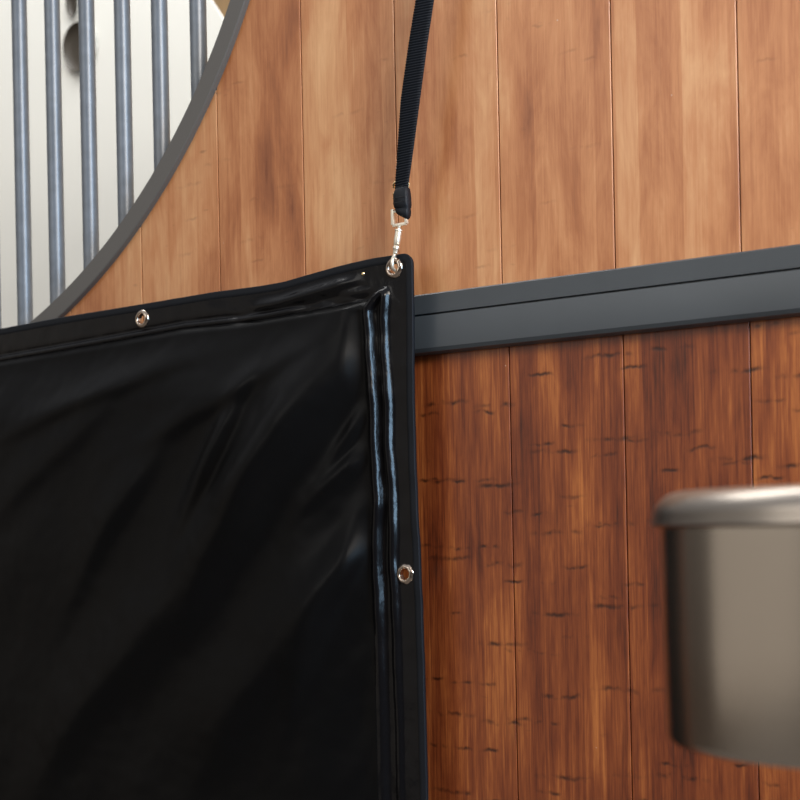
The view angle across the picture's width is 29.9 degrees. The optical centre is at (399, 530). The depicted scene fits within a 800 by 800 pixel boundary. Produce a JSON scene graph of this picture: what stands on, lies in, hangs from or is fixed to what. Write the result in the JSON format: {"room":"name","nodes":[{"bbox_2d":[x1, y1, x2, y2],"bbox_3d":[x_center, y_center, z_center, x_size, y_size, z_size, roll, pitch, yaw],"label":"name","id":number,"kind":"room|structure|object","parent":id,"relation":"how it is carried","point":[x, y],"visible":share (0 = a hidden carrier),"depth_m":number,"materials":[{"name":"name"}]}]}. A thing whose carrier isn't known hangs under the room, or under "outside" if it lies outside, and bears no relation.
{"room":"horse stable","nodes":[
{"label":"horse stable","id":0,"kind":"room"},
{"bbox_2d":[213,0,229,16],"bbox_3d":[2.626,-0.803,3.619,9.000,4.500,0.100,-1,0,36],"label":"wall","id":1,"kind":"structure","parent":0,"point":[222,5],"depth_m":5.97,"materials":[{"name":"brown wood"}]},
{"bbox_2d":[64,0,799,799],"bbox_3d":[0.183,0.256,1.538,3.848,2.420,0.034,-1,0,36],"label":"wall","id":2,"kind":"structure","parent":0,"point":[553,138],"depth_m":1.54,"materials":[{"name":"brown wood"}]},
{"bbox_2d":[0,0,249,328],"bbox_3d":[-0.732,-0.571,2.188,1.563,0.732,0.042,-1,0,36],"label":"window grille","id":3,"kind":"object","parent":2,"relation":"in","point":[206,76],"visible":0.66,"depth_m":1.94,"materials":[{"name":"grey metal"}]},
{"bbox_2d":[390,0,433,271],"bbox_3d":[0.050,-0.604,1.551,0.162,0.655,0.019,-1,0,40],"label":"strap","id":4,"kind":"object","parent":2,"relation":"hanging from","point":[422,14],"visible":1,"depth_m":1.58,"materials":[{"name":"black fabric"}]},
{"bbox_2d":[0,253,428,799],"bbox_3d":[-0.431,0.171,1.879,1.091,0.915,0.078,-1,0,36],"label":"guard","id":5,"kind":"object","parent":4,"relation":"hanging from","point":[210,530],"visible":1,"depth_m":1.71,"materials":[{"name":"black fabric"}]},
{"bbox_2d":[414,244,799,355],"bbox_3d":[0.170,-0.225,1.512,3.700,0.064,0.012,-1,0,36],"label":"steel rail","id":6,"kind":"object","parent":2,"relation":"attached to","point":[760,284],"visible":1,"depth_m":1.47,"materials":[{"name":"grey metal"}]},
{"bbox_2d":[651,484,799,768],"bbox_3d":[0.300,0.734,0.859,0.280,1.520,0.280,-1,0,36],"label":"bucket","id":7,"kind":"object","parent":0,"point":[730,557],"visible":1,"depth_m":0.78,"materials":[{"name":"metal"}]},
{"bbox_3d":[-0.011,1.526,-0.057,9.000,0.050,9.200,-1,0,36],"label":"floor","id":8,"kind":"structure","parent":0,"visible":0},
{"bbox_2d":[0,0,223,327],"bbox_3d":[-1.132,-0.177,3.457,2.900,3.400,0.018,-1,0,36],"label":"wall","id":9,"kind":"structure","parent":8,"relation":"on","point":[140,10],"depth_m":3.12,"materials":[{"name":"white paint"}]}
]}

